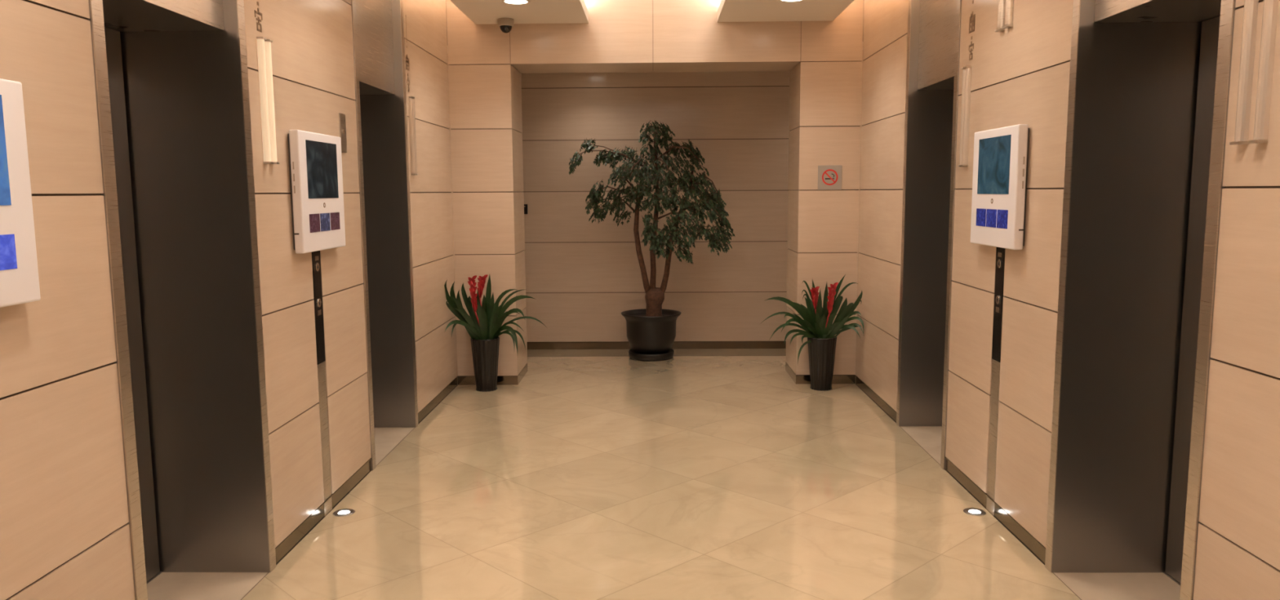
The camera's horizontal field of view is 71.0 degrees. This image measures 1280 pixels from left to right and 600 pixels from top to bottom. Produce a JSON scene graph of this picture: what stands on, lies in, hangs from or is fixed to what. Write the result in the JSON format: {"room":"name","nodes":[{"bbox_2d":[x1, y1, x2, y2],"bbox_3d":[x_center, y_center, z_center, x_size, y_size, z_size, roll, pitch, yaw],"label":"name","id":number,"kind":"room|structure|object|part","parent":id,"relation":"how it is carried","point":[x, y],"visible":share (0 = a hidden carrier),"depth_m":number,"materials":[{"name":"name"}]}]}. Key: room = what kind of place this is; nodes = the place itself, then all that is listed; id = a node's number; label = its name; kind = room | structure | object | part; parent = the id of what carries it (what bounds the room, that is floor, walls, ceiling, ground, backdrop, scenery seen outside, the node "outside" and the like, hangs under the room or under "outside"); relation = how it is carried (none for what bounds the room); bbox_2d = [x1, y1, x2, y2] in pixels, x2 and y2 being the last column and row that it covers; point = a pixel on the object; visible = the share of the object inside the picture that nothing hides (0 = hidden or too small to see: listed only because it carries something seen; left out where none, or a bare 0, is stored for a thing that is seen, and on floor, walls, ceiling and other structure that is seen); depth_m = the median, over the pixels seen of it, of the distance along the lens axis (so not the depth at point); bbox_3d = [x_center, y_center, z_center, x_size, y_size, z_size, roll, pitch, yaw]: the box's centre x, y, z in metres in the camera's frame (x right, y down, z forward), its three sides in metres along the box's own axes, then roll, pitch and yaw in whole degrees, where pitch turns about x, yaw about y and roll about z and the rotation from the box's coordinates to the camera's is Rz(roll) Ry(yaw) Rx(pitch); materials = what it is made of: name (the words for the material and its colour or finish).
{"room":"lobby","nodes":[
{"label":"lobby","id":0,"kind":"room"},
{"bbox_2d":[0,0,457,599],"bbox_3d":[-1.571,-0.277,1.946,0.120,3.100,9.883,0,7,1],"label":"wall","id":1,"kind":"structure","parent":0,"point":[64,529],"depth_m":2.59,"materials":[{"name":"beige light wood veneer"}]},
{"bbox_2d":[0,78,40,307],"bbox_3d":[-1.485,-0.225,1.891,0.054,0.520,0.525,0,7,1],"label":"wall display","id":2,"kind":"object","parent":1,"relation":"attached to","point":[19,270],"visible":1,"depth_m":2.09,"materials":[{"name":"grey plastic"}]},
{"bbox_2d":[88,0,275,599],"bbox_3d":[-1.737,-0.401,2.980,0.497,3.100,0.944,0,7,1],"label":"door","id":3,"kind":"structure","parent":1,"relation":"in","point":[171,76],"depth_m":3.42,"materials":[{"name":"silver metal"}]},
{"bbox_3d":[-1.935,1.136,3.169,0.040,0.006,0.836,0,7,1],"label":"sill","id":4,"kind":"part","parent":3,"relation":"part of","materials":[{"name":"silver metal"}]},
{"bbox_3d":[-1.771,-1.443,2.854,0.442,1.000,0.838,0,7,1],"label":"transom panel","id":5,"kind":"part","parent":3,"relation":"part of","materials":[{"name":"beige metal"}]},
{"bbox_2d":[254,1,262,31],"bbox_3d":[-1.490,-1.284,3.483,0.002,0.470,0.076,0,7,1],"label":"wall decoration","id":6,"kind":"object","parent":1,"relation":"attached to","point":[255,11],"depth_m":3.50,"materials":[{"name":"brown"}]},
{"bbox_2d":[256,36,279,164],"bbox_3d":[-1.474,-0.786,3.559,0.027,0.488,0.088,0,7,1],"label":"lantern","id":7,"kind":"object","parent":1,"relation":"attached to","point":[264,45],"visible":1,"depth_m":3.54,"materials":[{"name":"beige glass"}]},
{"bbox_3d":[-1.476,-0.782,3.529,0.024,0.472,0.026,0,7,1],"label":"lantern rod","id":8,"kind":"part","parent":7,"relation":"part of","materials":[{"name":"beige"}]},
{"bbox_3d":[-1.475,-0.790,3.589,0.024,0.472,0.026,0,7,1],"label":"lantern rod","id":9,"kind":"part","parent":7,"relation":"part of","materials":[{"name":"beige"}]},
{"bbox_2d":[287,129,345,253],"bbox_3d":[-1.452,-0.487,4.050,0.054,0.520,0.525,0,7,1],"label":"wall display","id":10,"kind":"object","parent":1,"relation":"attached to","point":[315,159],"visible":1,"depth_m":3.95,"materials":[{"name":"grey plastic"}]},
{"bbox_2d":[311,250,332,515],"bbox_3d":[-1.485,0.266,4.152,0.034,1.490,0.107,0,7,1],"label":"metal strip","id":11,"kind":"object","parent":1,"relation":"attached to","point":[316,260],"visible":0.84,"depth_m":4.16,"materials":[{"name":"silver metal"}]},
{"bbox_3d":[-1.489,0.032,4.124,0.029,0.523,0.095,0,7,1],"label":"glass panel","id":12,"kind":"part","parent":11,"relation":"part of","materials":[{"name":"black glass"}]},
{"bbox_3d":[-1.474,0.058,4.127,0.002,0.024,0.040,0,7,1],"label":"label plate","id":13,"kind":"part","parent":11,"relation":"part of","materials":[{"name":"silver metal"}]},
{"bbox_2d":[338,112,346,152],"bbox_3d":[-1.469,-0.827,4.445,0.010,0.190,0.080,0,7,1],"label":"switch plate","id":14,"kind":"object","parent":1,"relation":"attached to","point":[341,116],"visible":0.89,"depth_m":4.44,"materials":[{"name":"silver metal"}]},
{"bbox_2d":[350,0,417,470],"bbox_3d":[-1.704,-0.667,5.171,0.497,3.100,0.949,0,7,1],"label":"door","id":15,"kind":"structure","parent":1,"relation":"in","point":[378,29],"depth_m":5.59,"materials":[{"name":"silver metal"}]},
{"bbox_3d":[-1.738,-1.709,5.045,0.442,1.000,0.843,0,7,1],"label":"transom panel","id":16,"kind":"part","parent":15,"relation":"part of","materials":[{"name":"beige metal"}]},
{"bbox_2d":[275,363,527,564],"bbox_3d":[-1.266,1.193,2.396,0.480,0.071,10.431,0,7,1],"label":"baseboard","id":17,"kind":"structure","parent":1,"relation":"attached to","point":[299,533],"depth_m":4.56,"materials":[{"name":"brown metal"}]},
{"bbox_2d":[405,17,409,92],"bbox_3d":[-1.458,-1.544,5.622,0.002,0.470,0.076,0,7,1],"label":"wall decoration","id":18,"kind":"object","parent":1,"relation":"attached to","point":[406,57],"depth_m":5.63,"materials":[{"name":"brown"}]},
{"bbox_2d":[408,96,417,174],"bbox_3d":[-1.442,-1.042,5.708,0.027,0.488,0.070,0,7,1],"label":"lantern","id":19,"kind":"object","parent":1,"relation":"attached to","point":[411,99],"visible":1,"depth_m":5.69,"materials":[{"name":"beige"}]},
{"bbox_3d":[-1.443,-1.044,5.730,0.024,0.472,0.024,0,7,1],"label":"lantern rod","id":20,"kind":"part","parent":19,"relation":"part of","materials":[{"name":"beige"}]},
{"bbox_2d":[448,64,527,376],"bbox_3d":[-1.195,-0.585,7.157,0.470,2.452,0.547,0,7,1],"label":"wall","id":21,"kind":"structure","parent":0,"point":[485,100],"depth_m":6.87,"materials":[{"name":"beige stone"}]},
{"bbox_2d":[446,0,863,73],"bbox_3d":[0.111,-2.130,6.950,3.099,0.646,0.547,0,7,1],"label":"wall header","id":22,"kind":"structure","parent":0,"point":[619,36],"depth_m":6.70,"materials":[{"name":"beige light wood veneer"}]},
{"bbox_2d":[520,71,790,342],"bbox_3d":[0.129,-0.828,8.482,5.600,2.600,0.100,0,7,1],"label":"wall","id":23,"kind":"structure","parent":0,"point":[581,274],"depth_m":8.43,"materials":[{"name":"beige stone"}]},
{"bbox_2d":[524,204,528,213],"bbox_3d":[-1.082,-0.854,8.435,0.052,0.093,0.024,0,7,1],"label":"card reader","id":24,"kind":"object","parent":23,"relation":"attached to","point":[526,209],"visible":0.56,"depth_m":8.43,"materials":[{"name":"black plastic"}]},
{"bbox_2d":[527,341,786,349],"bbox_3d":[0.137,0.433,8.593,5.600,0.070,0.024,0,7,1],"label":"baseboard","id":25,"kind":"structure","parent":23,"relation":"attached to","point":[677,344],"depth_m":8.58,"materials":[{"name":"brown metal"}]},
{"bbox_2d":[146,348,1180,599],"bbox_3d":[0.052,1.213,2.953,5.600,0.120,11.571,0,7,1],"label":"floor","id":26,"kind":"structure","parent":0,"point":[694,473],"depth_m":4.29,"materials":[{"name":"beige tile"}]},
{"bbox_2d":[333,508,355,516],"bbox_3d":[-1.399,1.004,4.242,0.100,0.003,0.100,0,7,1],"label":"recessed light","id":27,"kind":"object","parent":26,"relation":"in","point":[344,512],"visible":1,"depth_m":4.24,"materials":[{"name":"silver metal"}]},
{"bbox_2d":[470,336,499,391],"bbox_3d":[-1.176,0.485,6.847,0.223,0.402,0.220,0,7,1],"label":"pot","id":28,"kind":"object","parent":26,"relation":"on","point":[485,349],"depth_m":6.78,"materials":[{"name":"black plastic"}]},
{"bbox_2d":[444,274,544,391],"bbox_3d":[-1.102,0.246,6.782,0.778,0.892,0.425,-3,7,-18],"label":"bromeliad","id":29,"kind":"object","parent":26,"relation":"on","point":[484,326],"visible":1,"depth_m":6.74,"materials":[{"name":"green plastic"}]},
{"bbox_2d":[568,120,734,361],"bbox_3d":[0.106,-0.525,7.963,1.450,2.124,0.728,0,7,1],"label":"potted tree","id":30,"kind":"object","parent":26,"relation":"on","point":[651,330],"visible":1,"depth_m":7.81,"materials":[{"name":"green plant"}]},
{"bbox_3d":[0.033,-0.626,7.993,0.184,1.231,0.068,-3,7,-18],"label":"stem","id":31,"kind":"part","parent":30,"relation":"part of","materials":[{"name":"brown plant"}]},
{"bbox_3d":[0.102,0.303,8.125,0.544,0.384,0.544,0,7,1],"label":"pot","id":32,"kind":"part","parent":30,"relation":"part of","materials":[{"name":"black ceramic"}]},
{"bbox_3d":[0.126,-0.760,8.008,0.070,1.477,0.093,3,8,29],"label":"stem","id":33,"kind":"part","parent":30,"relation":"part of","materials":[{"name":"brown plant"}]},
{"bbox_3d":[0.304,-0.593,7.976,0.349,1.173,0.081,1,7,13],"label":"stem","id":34,"kind":"part","parent":30,"relation":"part of","materials":[{"name":"brown plant"}]},
{"bbox_2d":[760,274,863,391],"bbox_3d":[1.275,0.242,6.740,0.749,0.881,0.361,0,7,1],"label":"bromeliad","id":35,"kind":"object","parent":26,"relation":"on","point":[820,333],"visible":1,"depth_m":6.71,"materials":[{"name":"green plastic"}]},
{"bbox_2d":[807,335,836,391],"bbox_3d":[1.377,0.474,6.807,0.223,0.402,0.220,0,7,1],"label":"pot","id":36,"kind":"object","parent":26,"relation":"on","point":[821,348],"depth_m":6.73,"materials":[{"name":"black plastic"}]},
{"bbox_2d":[963,507,986,515],"bbox_3d":[1.565,0.990,4.199,0.100,0.003,0.100,0,7,1],"label":"recessed light","id":37,"kind":"object","parent":26,"relation":"in","point":[971,511],"visible":1,"depth_m":4.20,"materials":[{"name":"silver metal"}]},
{"bbox_2d":[785,61,862,374],"bbox_3d":[1.441,-0.596,7.116,0.460,2.452,0.547,0,7,1],"label":"wall","id":38,"kind":"structure","parent":0,"point":[825,97],"depth_m":6.83,"materials":[{"name":"beige stone"}]},
{"bbox_2d":[817,164,841,190],"bbox_3d":[1.438,-0.927,6.795,0.180,0.185,0.009,0,7,1],"label":"no smoking sign","id":39,"kind":"object","parent":38,"relation":"attached to","point":[829,176],"visible":1,"depth_m":6.79,"materials":[{"name":"beige"}]},
{"bbox_2d":[855,0,1279,599],"bbox_3d":[1.651,-0.291,1.896,0.120,3.100,9.883,0,7,1],"label":"wall","id":40,"kind":"structure","parent":0,"point":[1020,72],"depth_m":3.65,"materials":[{"name":"beige stone"}]},
{"bbox_2d":[785,361,1045,564],"bbox_3d":[1.378,1.181,2.354,0.470,0.071,10.431,0,7,1],"label":"baseboard","id":41,"kind":"structure","parent":40,"relation":"attached to","point":[1017,530],"depth_m":4.50,"materials":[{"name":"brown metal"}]},
{"bbox_2d":[896,0,961,469],"bbox_3d":[1.881,-0.683,5.115,0.497,3.100,0.949,0,7,1],"label":"door","id":42,"kind":"structure","parent":40,"relation":"in","point":[934,26],"depth_m":5.54,"materials":[{"name":"silver metal"}]},
{"bbox_3d":[1.902,-1.725,4.988,0.442,1.000,0.843,0,7,1],"label":"transom panel","id":43,"kind":"part","parent":42,"relation":"part of","materials":[{"name":"silver metal"}]},
{"bbox_2d":[957,66,971,166],"bbox_3d":[1.615,-0.910,4.464,0.027,0.488,0.070,0,7,1],"label":"lantern","id":44,"kind":"object","parent":40,"relation":"attached to","point":[966,70],"visible":1,"depth_m":4.45,"materials":[{"name":"beige glass"}]},
{"bbox_3d":[1.617,-0.913,4.486,0.024,0.472,0.024,0,7,1],"label":"lantern rod","id":45,"kind":"part","parent":44,"relation":"part of","materials":[{"name":"beige"}]},
{"bbox_3d":[1.616,-0.908,4.442,0.024,0.472,0.024,0,7,1],"label":"lantern rod","id":46,"kind":"part","parent":44,"relation":"part of","materials":[{"name":"beige"}]},
{"bbox_2d":[968,0,975,60],"bbox_3d":[1.624,-1.413,4.383,0.002,0.470,0.076,0,7,1],"label":"wall decoration","id":47,"kind":"object","parent":40,"relation":"attached to","point":[972,17],"depth_m":4.39,"materials":[{"name":"brown"}]},
{"bbox_2d":[986,247,1005,515],"bbox_3d":[1.639,0.252,4.103,0.034,1.490,0.107,0,7,1],"label":"station","id":48,"kind":"object","parent":40,"relation":"attached to","point":[1000,252],"visible":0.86,"depth_m":4.11,"materials":[{"name":"silver metal"}]},
{"bbox_3d":[1.640,0.018,4.075,0.029,0.523,0.095,0,7,1],"label":"glass panel","id":49,"kind":"part","parent":48,"relation":"part of","materials":[{"name":"black glass"}]},
{"bbox_2d":[970,124,1029,249],"bbox_3d":[1.596,-0.500,3.997,0.054,0.520,0.525,0,7,1],"label":"wall display","id":50,"kind":"object","parent":40,"relation":"attached to","point":[1001,155],"visible":1,"depth_m":3.90,"materials":[{"name":"grey plastic"}]},
{"bbox_2d":[994,0,1013,31],"bbox_3d":[1.604,-1.444,3.934,0.027,0.500,0.136,0,7,1],"label":"lantern","id":51,"kind":"object","parent":40,"relation":"attached to","point":[1005,11],"visible":1,"depth_m":3.94,"materials":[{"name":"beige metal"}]},
{"bbox_3d":[1.606,-1.449,3.976,0.024,0.484,0.050,0,7,1],"label":"lantern rod","id":52,"kind":"part","parent":51,"relation":"part of","materials":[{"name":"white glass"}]},
{"bbox_3d":[1.605,-1.439,3.892,0.024,0.484,0.050,0,7,1],"label":"lantern rod","id":53,"kind":"part","parent":51,"relation":"part of","materials":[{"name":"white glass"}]},
{"bbox_2d":[1044,0,1237,599],"bbox_3d":[1.848,-0.417,2.924,0.497,3.100,0.944,0,7,1],"label":"door","id":54,"kind":"structure","parent":40,"relation":"in","point":[1149,80],"depth_m":3.37,"materials":[{"name":"silver metal"}]},
{"bbox_3d":[1.869,-1.459,2.797,0.442,1.000,0.838,0,7,1],"label":"transom panel","id":55,"kind":"part","parent":54,"relation":"part of","materials":[{"name":"silver metal"}]},
{"bbox_3d":[2.066,1.118,3.107,0.040,0.006,0.836,0,7,1],"label":"sill","id":56,"kind":"part","parent":54,"relation":"part of","materials":[{"name":"silver metal"}]},
{"bbox_2d":[1229,0,1278,145],"bbox_3d":[1.582,-0.648,2.307,0.027,0.488,0.110,0,7,1],"label":"lantern","id":57,"kind":"object","parent":40,"relation":"attached to","point":[1269,17],"visible":1,"depth_m":2.30,"materials":[{"name":"glass"},{"name":"metal"}]},
{"bbox_3d":[1.584,-0.653,2.345,0.024,0.472,0.032,0,7,1],"label":"lantern rod","id":58,"kind":"part","parent":57,"relation":"part of","materials":[{"name":"beige"}]},
{"bbox_3d":[1.583,-0.644,2.269,0.024,0.472,0.032,0,7,1],"label":"lantern rod","id":59,"kind":"part","parent":57,"relation":"part of","materials":[{"name":"beige"}]},
{"bbox_3d":[0.029,-1.862,1.730,3.420,0.080,9.883,0,7,1],"label":"ceiling","id":60,"kind":"structure","parent":0,"visible":0},
{"bbox_2d":[449,0,588,24],"bbox_3d":[-0.881,-1.642,1.770,0.847,0.355,9.883,0,7,1],"label":"ceiling panel","id":61,"kind":"object","parent":60,"relation":"attached to","point":[479,11],"visible":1,"depth_m":6.25,"materials":[{"name":"beige paint"}]},
{"bbox_2d":[497,17,514,33],"bbox_3d":[-0.975,-1.990,6.523,0.120,0.098,0.120,0,7,1],"label":"security camera","id":62,"kind":"object","parent":61,"relation":"attached to","point":[505,24],"visible":1,"depth_m":6.48,"materials":[{"name":"beige plastic"}]},
{"bbox_2d":[501,0,530,4],"bbox_3d":[-0.816,-1.965,5.909,0.190,0.006,0.190,0,7,1],"label":"ceiling light","id":63,"kind":"object","parent":61,"relation":"attached to","point":[507,2],"visible":1,"depth_m":5.92,"materials":[{"name":"beige"}]},
{"bbox_2d":[716,0,854,22],"bbox_3d":[0.927,-1.650,1.742,0.857,0.355,9.883,0,7,1],"label":"ceiling panel","id":64,"kind":"object","parent":60,"relation":"attached to","point":[728,11],"visible":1,"depth_m":6.27,"materials":[{"name":"beige paint"}]},
{"bbox_2d":[778,0,804,2],"bbox_3d":[0.999,-1.973,5.881,0.190,0.006,0.190,0,7,1],"label":"ceiling light","id":65,"kind":"object","parent":64,"relation":"attached to","point":[786,1],"visible":1,"depth_m":5.94,"materials":[{"name":"beige"}]}
]}

